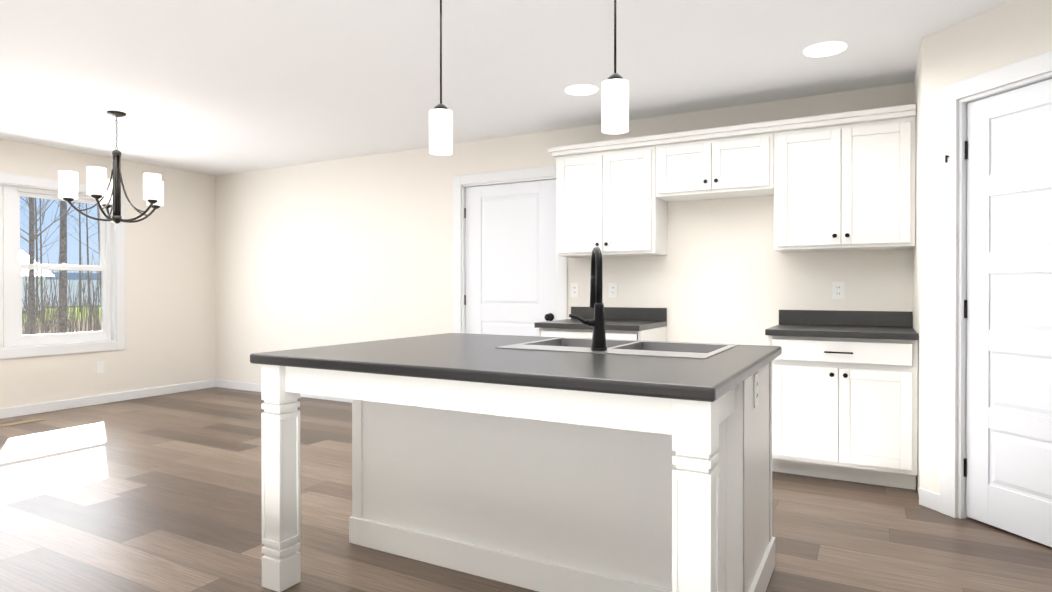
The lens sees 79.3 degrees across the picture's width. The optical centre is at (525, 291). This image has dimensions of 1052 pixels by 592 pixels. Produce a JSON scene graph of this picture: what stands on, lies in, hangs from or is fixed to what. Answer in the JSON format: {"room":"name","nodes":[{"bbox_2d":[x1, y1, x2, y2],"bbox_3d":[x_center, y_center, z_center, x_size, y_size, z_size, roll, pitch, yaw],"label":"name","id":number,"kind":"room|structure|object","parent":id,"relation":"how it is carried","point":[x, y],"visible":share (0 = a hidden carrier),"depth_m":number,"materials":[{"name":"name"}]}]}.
{"room":"kitchen","nodes":[
{"label":"kitchen","id":0,"kind":"room"},
{"bbox_2d":[0,139,215,408],"bbox_3d":[-5.190,-0.111,4.578,0.150,2.440,6.670,0,0,29],"label":"wall","id":1,"kind":"structure","parent":0,"point":[170,335],"depth_m":6.66,"materials":[{"name":"beige paint"}]},
{"bbox_2d":[0,172,125,358],"bbox_3d":[-4.596,-0.228,5.627,0.152,1.625,1.930,0,0,29],"label":"window","id":2,"kind":"structure","parent":1,"relation":"in","point":[111,334],"depth_m":5.88,"materials":[{"name":"white paint"}]},
{"bbox_2d":[97,361,103,372],"bbox_3d":[-4.194,0.738,6.249,0.007,0.116,0.072,0,0,29],"label":"outlet","id":3,"kind":"object","parent":1,"relation":"attached to","point":[100,366],"visible":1,"depth_m":6.25,"materials":[{"name":"white plastic"}]},
{"bbox_2d":[0,379,214,418],"bbox_3d":[-4.560,1.060,5.562,0.013,0.088,4.050,0,0,29],"label":"baseboard","id":4,"kind":"structure","parent":1,"relation":"attached to","point":[9,412],"depth_m":6.23,"materials":[{"name":"white paint"}]},
{"bbox_2d":[0,0,1010,175],"bbox_3d":[-1.428,-1.361,2.510,8.730,0.080,6.670,0,0,29],"label":"ceiling","id":5,"kind":"structure","parent":0,"point":[216,87],"depth_m":3.71,"materials":[{"name":"paint"}]},
{"bbox_2d":[58,111,163,223],"bbox_3d":[-3.034,-0.921,4.738,0.677,0.822,0.655,0,0,29],"label":"dining chandelier","id":6,"kind":"object","parent":5,"relation":"hanging from","point":[103,191],"visible":1,"depth_m":4.63,"materials":[{"name":"grey metal"}]},
{"bbox_2d":[429,0,452,155],"bbox_3d":[-0.364,-0.958,2.715,0.128,0.728,0.128,0,0,29],"label":"pendant light","id":7,"kind":"object","parent":5,"relation":"hanging from","point":[440,129],"visible":1,"depth_m":2.68,"materials":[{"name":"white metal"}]},
{"bbox_2d":[565,85,597,95],"bbox_3d":[0.365,-1.323,4.167,0.216,0.011,0.216,0,0,29],"label":"recessed light","id":8,"kind":"object","parent":5,"relation":"in","point":[579,90],"visible":1,"depth_m":4.16,"materials":[{"name":"white plastic"}]},
{"bbox_2d":[602,0,628,134],"bbox_3d":[0.329,-0.957,2.335,0.128,0.728,0.128,0,0,29],"label":"pendant light","id":9,"kind":"object","parent":5,"relation":"hanging from","point":[615,102],"visible":1,"depth_m":2.30,"materials":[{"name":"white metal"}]},
{"bbox_2d":[803,41,846,56],"bbox_3d":[1.631,-1.320,3.461,0.216,0.011,0.216,0,0,29],"label":"recessed light","id":10,"kind":"object","parent":5,"relation":"in","point":[824,49],"visible":1,"depth_m":3.45,"materials":[{"name":"white plastic"}]},
{"bbox_2d":[0,387,1051,591],"bbox_3d":[-0.856,1.144,3.565,8.730,0.060,4.290,0,0,29],"label":"floor","id":11,"kind":"structure","parent":0,"point":[160,493],"depth_m":3.07,"materials":[{"name":"brown wood"}]},
{"bbox_2d":[0,418,43,426],"bbox_3d":[-4.263,1.102,5.359,0.110,0.006,0.300,0,0,29],"label":"floor vent","id":12,"kind":"object","parent":11,"relation":"in","point":[19,422],"visible":1,"depth_m":5.35,"materials":[{"name":"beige metal"}]},
{"bbox_2d":[261,355,778,591],"bbox_3d":[0.004,0.694,2.505,1.697,0.849,1.141,0,0,29],"label":"kitchen island","id":13,"kind":"object","parent":11,"relation":"on","point":[598,462],"depth_m":2.33,"materials":[{"name":"wood"}]},
{"bbox_2d":[250,333,781,402],"bbox_3d":[0.023,0.248,2.543,1.720,0.041,1.300,0,0,29],"label":"island countertop","id":14,"kind":"structure","parent":13,"relation":"on","point":[496,360],"depth_m":2.11,"materials":[{"name":"grey stone"}]},
{"bbox_2d":[534,339,637,346],"bbox_3d":[0.246,0.323,2.823,0.383,0.192,0.395,0,0,29],"label":"sink","id":15,"kind":"object","parent":14,"relation":"in","point":[549,342],"depth_m":3.02,"materials":[{"name":"silver metal"}]},
{"bbox_2d":[569,247,609,350],"bbox_3d":[0.274,0.023,2.550,0.140,0.409,0.197,0,0,29],"label":"faucet","id":16,"kind":"object","parent":14,"relation":"on","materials":[{"name":"black metal"}]},
{"bbox_2d":[622,340,729,350],"bbox_3d":[0.603,0.324,2.627,0.383,0.192,0.395,0,0,29],"label":"sink","id":17,"kind":"object","parent":14,"relation":"in","point":[641,345],"depth_m":2.81,"materials":[{"name":"silver metal"}]},
{"bbox_2d":[753,372,758,407],"bbox_3d":[0.814,0.345,2.241,0.007,0.116,0.072,0,0,29],"label":"outlet","id":18,"kind":"object","parent":13,"relation":"attached to","point":[755,376],"depth_m":2.22,"materials":[{"name":"white plastic"}]},
{"bbox_2d":[534,307,666,341],"bbox_3d":[0.562,0.615,4.689,0.789,0.988,0.649,0,0,29],"label":"base cabinet","id":19,"kind":"object","parent":11,"relation":"on","point":[633,323],"visible":0.08,"depth_m":4.58,"materials":[{"name":"white paint"}]},
{"bbox_2d":[765,310,917,489],"bbox_3d":[1.947,0.618,3.929,0.790,0.988,0.649,0,0,29],"label":"base cabinet","id":20,"kind":"object","parent":11,"relation":"on","point":[845,396],"visible":0.85,"depth_m":3.68,"materials":[{"name":"white paint"}]},
{"bbox_2d":[215,82,913,383],"bbox_3d":[0.139,-0.115,5.374,8.730,2.440,0.150,0,0,29],"label":"wall","id":21,"kind":"structure","parent":0,"point":[340,251],"depth_m":5.83,"materials":[{"name":"beige paint"}]},
{"bbox_2d":[215,379,351,402],"bbox_3d":[-2.121,1.056,6.526,3.337,0.088,0.013,0,0,29],"label":"baseboard","id":22,"kind":"structure","parent":21,"relation":"attached to","point":[255,387],"depth_m":7.04,"materials":[{"name":"white paint"}]},
{"bbox_2d":[464,179,556,335],"bbox_3d":[-0.155,0.078,5.468,0.936,2.030,0.119,0,0,29],"label":"back door","id":23,"kind":"structure","parent":21,"relation":"in","point":[510,263],"depth_m":5.47,"materials":[{"name":"white paint"}]},
{"bbox_2d":[453,165,567,332],"bbox_3d":[-0.123,0.031,5.509,1.130,2.147,0.167,0,0,29],"label":"door frame","id":24,"kind":"structure","parent":21,"relation":"attached to","point":[460,182],"depth_m":5.65,"materials":[{"name":"white paint"}]},
{"bbox_2d":[571,283,578,296],"bbox_3d":[0.395,-0.016,5.144,0.072,0.116,0.007,0,0,29],"label":"electrical outlet","id":25,"kind":"object","parent":21,"relation":"attached to","point":[574,289],"visible":1,"depth_m":5.14,"materials":[{"name":"white plastic"}]},
{"bbox_2d":[552,140,666,257],"bbox_3d":[0.644,-0.674,4.821,0.783,0.793,0.329,0,0,29],"label":"upper cabinet","id":26,"kind":"object","parent":21,"relation":"attached to","point":[606,200],"depth_m":4.66,"materials":[{"name":"white paint"}]},
{"bbox_2d":[609,283,617,297],"bbox_3d":[0.684,-0.015,4.985,0.072,0.116,0.007,0,0,29],"label":"electrical outlet","id":27,"kind":"object","parent":21,"relation":"attached to","point":[613,290],"visible":1,"depth_m":4.98,"materials":[{"name":"white plastic"}]},
{"bbox_2d":[656,124,775,203],"bbox_3d":[1.335,-0.872,4.441,0.788,0.393,0.329,0,0,29],"label":"upper cabinet","id":28,"kind":"object","parent":21,"relation":"attached to","point":[733,162],"depth_m":4.29,"materials":[{"name":"white paint"}]},
{"bbox_2d":[832,282,843,298],"bbox_3d":[2.079,-0.011,4.221,0.072,0.116,0.007,0,0,29],"label":"electrical outlet","id":29,"kind":"object","parent":21,"relation":"attached to","point":[837,290],"visible":1,"depth_m":4.22,"materials":[{"name":"white plastic"}]},
{"bbox_2d":[772,108,915,251],"bbox_3d":[2.027,-0.671,4.063,0.786,0.793,0.329,0,0,29],"label":"upper cabinet","id":30,"kind":"object","parent":21,"relation":"attached to","point":[844,181],"depth_m":3.91,"materials":[{"name":"white paint"}]},
{"bbox_2d":[913,41,921,494],"bbox_3d":[2.316,-0.107,3.644,0.120,2.440,0.790,0,0,29],"label":"wall","id":31,"kind":"structure","parent":0,"point":[917,247],"depth_m":3.52,"materials":[{"name":"beige paint"}]},
{"bbox_2d":[921,0,1051,517],"bbox_3d":[2.341,-0.102,2.624,0.120,2.440,1.500,0,0,-16],"label":"wall","id":32,"kind":"structure","parent":0,"point":[1008,33],"depth_m":3.23,"materials":[{"name":"beige paint"}]},
{"bbox_2d":[919,488,938,511],"bbox_3d":[2.277,1.074,2.611,0.013,0.088,1.500,0,0,-16],"label":"baseboard","id":33,"kind":"structure","parent":32,"relation":"attached to","point":[928,499],"depth_m":3.27,"materials":[{"name":"white paint"}]},
{"bbox_2d":[939,50,1051,518],"bbox_3d":[2.286,0.044,2.783,0.137,2.147,0.918,0,0,-16],"label":"door frame","id":34,"kind":"structure","parent":32,"relation":"attached to","point":[953,346],"depth_m":3.13,"materials":[{"name":"white paint"}]},
{"bbox_2d":[964,78,1051,546],"bbox_3d":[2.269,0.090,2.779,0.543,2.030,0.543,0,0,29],"label":"pantry door","id":35,"kind":"structure","parent":32,"relation":"in","point":[1008,316],"depth_m":2.92,"materials":[{"name":"white paint"}]},
{"label":"outside","id":36,"kind":"structure","parent":0,"visible":0},
{"bbox_2d":[14,305,101,346],"bbox_3d":[-63.495,1.563,57.563,153.000,0.300,220.000,0,0,29],"label":"ground","id":37,"kind":"structure","parent":36,"point":[78,325],"depth_m":33.94,"materials":[{"name":"plant"}]},
{"bbox_2d":[20,197,49,300],"bbox_3d":[-20.279,-6.143,26.050,5.934,15.507,6.182,0,0,29],"label":"tree","id":38,"kind":"object","parent":37,"relation":"on","point":[29,235],"depth_m":25.73,"materials":[{"name":"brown plant"}]},
{"bbox_2d":[20,197,54,334],"bbox_3d":[-14.727,-5.453,18.421,4.660,14.200,3.363,0,0,29],"label":"tree","id":39,"kind":"object","parent":37,"relation":"on","point":[32,295],"depth_m":19.46,"materials":[{"name":"brown plant"}]},
{"bbox_2d":[20,201,73,261],"bbox_3d":[-30.234,-6.295,39.719,3.916,15.685,7.106,0,0,29],"label":"tree","id":40,"kind":"object","parent":37,"relation":"on","point":[43,222],"depth_m":39.33,"materials":[{"name":"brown plant"}]},
{"bbox_2d":[22,198,72,317],"bbox_3d":[-28.273,-5.045,36.715,4.767,13.215,4.502,0,0,29],"label":"tree","id":41,"kind":"object","parent":37,"relation":"on","point":[36,209],"depth_m":36.83,"materials":[{"name":"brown plant"}]},
{"bbox_2d":[21,198,76,322],"bbox_3d":[-23.676,-5.481,31.168,4.952,14.137,3.968,0,0,29],"label":"tree","id":42,"kind":"object","parent":37,"relation":"on","point":[40,241],"depth_m":30.99,"materials":[{"name":"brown plant"}]},
{"bbox_2d":[28,197,83,334],"bbox_3d":[-16.158,-4.936,22.279,3.594,13.126,5.158,0,0,29],"label":"tree","id":43,"kind":"object","parent":37,"relation":"on","point":[40,233],"depth_m":21.66,"materials":[{"name":"brown plant"}]},
{"bbox_2d":[20,250,100,310],"bbox_3d":[-46.380,-1.036,57.460,23.700,4.900,30.300,0,0,29],"label":"house","id":44,"kind":"structure","parent":37,"relation":"on","point":[24,258],"depth_m":61.74,"materials":[{"name":"grey"}]},
{"bbox_2d":[22,251,101,344],"bbox_3d":[-16.302,0.303,21.645,18.682,2.607,14.272,0,0,29],"label":"tree","id":45,"kind":"object","parent":37,"relation":"on","point":[71,327],"depth_m":17.57,"materials":[{"name":"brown plant"}]},
{"bbox_2d":[58,201,74,332],"bbox_3d":[-12.466,-5.569,16.378,3.285,14.451,3.729,0,0,29],"label":"tree","id":46,"kind":"object","parent":37,"relation":"on","point":[64,211],"depth_m":15.99,"materials":[{"name":"brown plant"}]},
{"bbox_2d":[56,202,91,311],"bbox_3d":[-32.856,-5.690,46.447,5.004,14.417,5.306,0,0,29],"label":"tree","id":47,"kind":"object","parent":37,"relation":"on","point":[79,234],"depth_m":46.32,"materials":[{"name":"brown plant"}]},
{"bbox_2d":[51,205,101,324],"bbox_3d":[-19.699,-6.692,28.178,5.812,16.588,5.677,0,0,29],"label":"tree","id":48,"kind":"object","parent":37,"relation":"on","point":[94,250],"depth_m":27.62,"materials":[{"name":"brown plant"}]},
{"bbox_2d":[75,202,97,322],"bbox_3d":[-19.898,-3.900,29.277,4.093,10.993,3.031,0,0,29],"label":"tree","id":49,"kind":"object","parent":37,"relation":"on","point":[88,276],"depth_m":29.70,"materials":[{"name":"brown plant"}]}
]}

